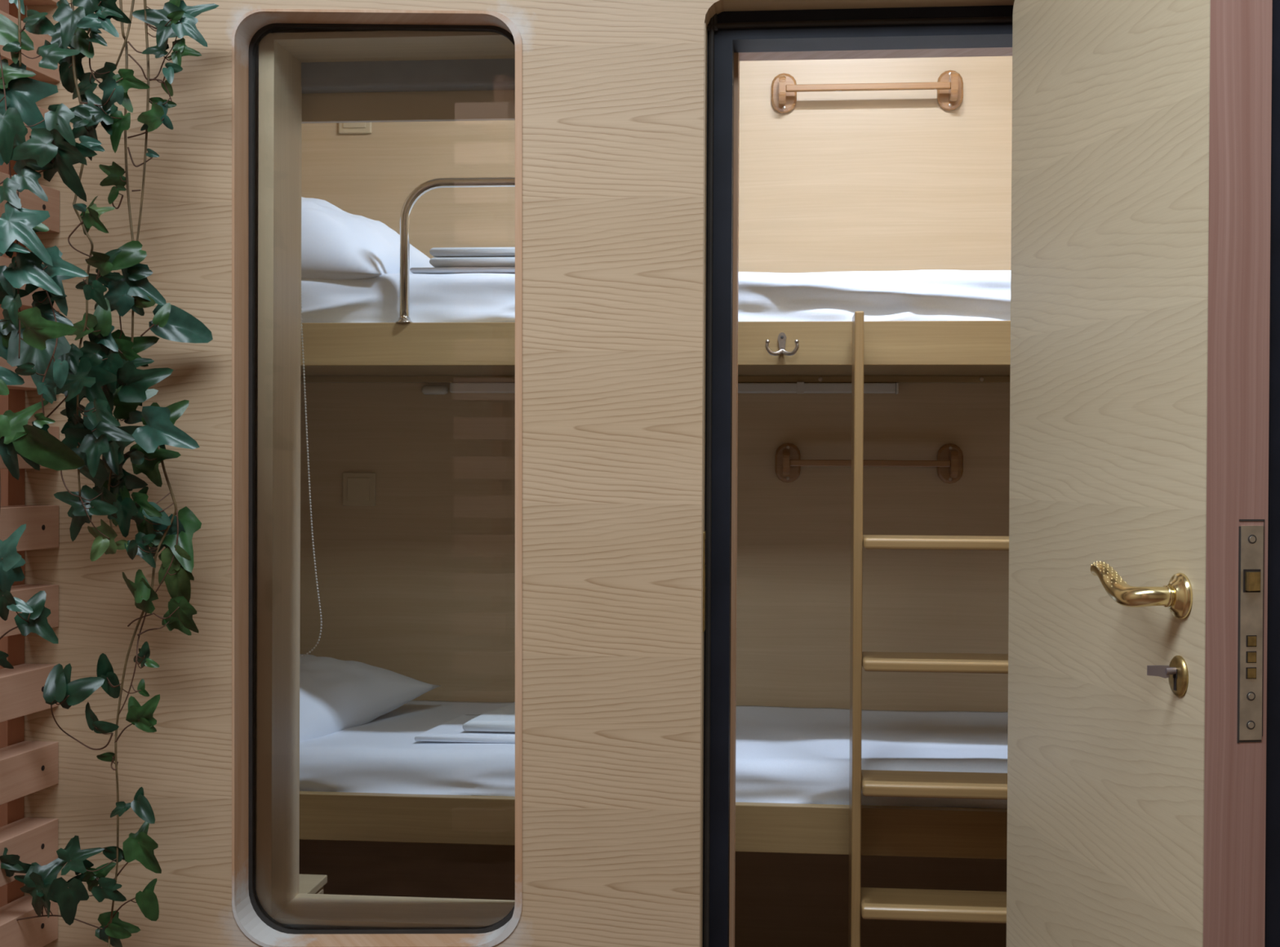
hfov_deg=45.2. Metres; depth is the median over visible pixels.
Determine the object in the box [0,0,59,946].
slatted screen
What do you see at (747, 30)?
door frame
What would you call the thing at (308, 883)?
base cabinet
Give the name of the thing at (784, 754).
mattress
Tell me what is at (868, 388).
lamp
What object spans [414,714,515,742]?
sheet
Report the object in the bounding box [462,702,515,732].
folded towel
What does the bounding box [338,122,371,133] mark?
wall switch
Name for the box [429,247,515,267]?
folded towel
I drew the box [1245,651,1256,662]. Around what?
bolt
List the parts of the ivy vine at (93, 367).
stem, stem, stem, stem, stem, stem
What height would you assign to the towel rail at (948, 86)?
0.094 m
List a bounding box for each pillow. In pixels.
[299,653,439,741]
[301,196,434,279]
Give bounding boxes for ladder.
[848,311,1008,946]
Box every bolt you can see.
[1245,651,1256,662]
[1245,666,1256,679]
[1246,635,1256,646]
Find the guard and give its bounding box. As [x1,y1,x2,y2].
[395,177,515,322]
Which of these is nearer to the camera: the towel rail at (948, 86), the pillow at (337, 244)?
the pillow at (337, 244)
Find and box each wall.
[23,0,724,946]
[298,56,1012,946]
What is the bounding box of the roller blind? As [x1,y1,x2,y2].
[300,58,515,657]
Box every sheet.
[409,266,515,274]
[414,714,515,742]
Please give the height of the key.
0.014 m
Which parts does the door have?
handle, key plate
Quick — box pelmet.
[302,89,515,123]
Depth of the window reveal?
2.47 m
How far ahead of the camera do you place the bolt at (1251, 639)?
1.69 m
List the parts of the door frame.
strike plate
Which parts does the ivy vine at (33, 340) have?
stem, stem, stem, stem, stem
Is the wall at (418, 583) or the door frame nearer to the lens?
the door frame
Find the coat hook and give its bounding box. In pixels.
[764,332,799,355]
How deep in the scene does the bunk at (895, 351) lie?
2.99 m
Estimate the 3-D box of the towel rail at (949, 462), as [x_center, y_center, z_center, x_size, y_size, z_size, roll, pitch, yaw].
[0.535,-0.024,3.583,0.438,0.094,0.066,0,0,5]
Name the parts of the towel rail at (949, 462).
arm, arm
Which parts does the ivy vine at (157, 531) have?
stem, stem, stem, stem, stem, stem, stem, stem, stem, stem, stem, stem, stem, stem, stem, stem, stem, stem, stem, stem, stem, stem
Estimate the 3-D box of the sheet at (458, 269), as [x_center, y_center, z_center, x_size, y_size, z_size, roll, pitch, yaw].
[-0.202,-0.408,3.204,0.497,0.013,0.290,0,0,5]
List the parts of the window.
sill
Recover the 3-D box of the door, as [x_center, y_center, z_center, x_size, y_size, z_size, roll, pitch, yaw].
[0.601,0.233,1.971,0.167,1.886,0.591,0,0,-8]
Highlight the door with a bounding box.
[1006,0,1279,946]
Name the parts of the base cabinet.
drawer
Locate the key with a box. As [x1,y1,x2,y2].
[1146,665,1177,678]
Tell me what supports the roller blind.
attached to the window
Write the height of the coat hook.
0.046 m
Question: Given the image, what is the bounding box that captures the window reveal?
[255,29,515,927]
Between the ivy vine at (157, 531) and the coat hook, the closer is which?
the ivy vine at (157, 531)
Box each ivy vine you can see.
[0,0,97,668]
[0,0,218,946]
[42,0,150,561]
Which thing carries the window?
in the window reveal
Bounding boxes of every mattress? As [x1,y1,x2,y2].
[299,700,1008,808]
[301,269,1010,323]
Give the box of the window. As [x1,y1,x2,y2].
[231,8,522,946]
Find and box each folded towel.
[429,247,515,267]
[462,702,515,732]
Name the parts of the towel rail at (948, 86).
arm, arm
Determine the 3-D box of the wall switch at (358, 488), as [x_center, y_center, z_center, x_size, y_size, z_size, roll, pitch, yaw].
[-0.681,0.038,3.722,0.081,0.081,0.012,0,0,5]
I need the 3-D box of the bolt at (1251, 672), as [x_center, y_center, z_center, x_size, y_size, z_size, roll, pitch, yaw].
[0.673,0.220,1.692,0.012,0.013,0.001,0,0,-8]
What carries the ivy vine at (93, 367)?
hanging from the slatted screen
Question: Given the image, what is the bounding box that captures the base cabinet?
[298,874,327,893]
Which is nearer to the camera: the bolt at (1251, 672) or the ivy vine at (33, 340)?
the bolt at (1251, 672)
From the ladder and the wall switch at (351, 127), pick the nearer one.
the ladder
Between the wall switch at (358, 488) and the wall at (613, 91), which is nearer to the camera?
the wall at (613, 91)
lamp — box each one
[449,382,515,393]
[737,382,851,393]
[863,382,898,394]
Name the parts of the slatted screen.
post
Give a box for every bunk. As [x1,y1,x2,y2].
[299,791,1007,858]
[300,320,1010,382]
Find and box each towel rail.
[771,70,963,114]
[774,443,963,484]
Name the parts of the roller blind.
bead chain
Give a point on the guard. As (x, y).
(428, 185)
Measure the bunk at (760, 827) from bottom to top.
0.090 m
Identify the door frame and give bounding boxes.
[699,0,1014,946]
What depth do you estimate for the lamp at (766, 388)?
3.60 m
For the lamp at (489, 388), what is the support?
attached to the wall at (418, 583)
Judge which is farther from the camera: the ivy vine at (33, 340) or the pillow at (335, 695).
the pillow at (335, 695)
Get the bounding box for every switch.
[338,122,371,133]
[342,472,375,506]
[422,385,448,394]
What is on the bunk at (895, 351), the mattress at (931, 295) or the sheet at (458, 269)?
the mattress at (931, 295)
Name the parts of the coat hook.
plate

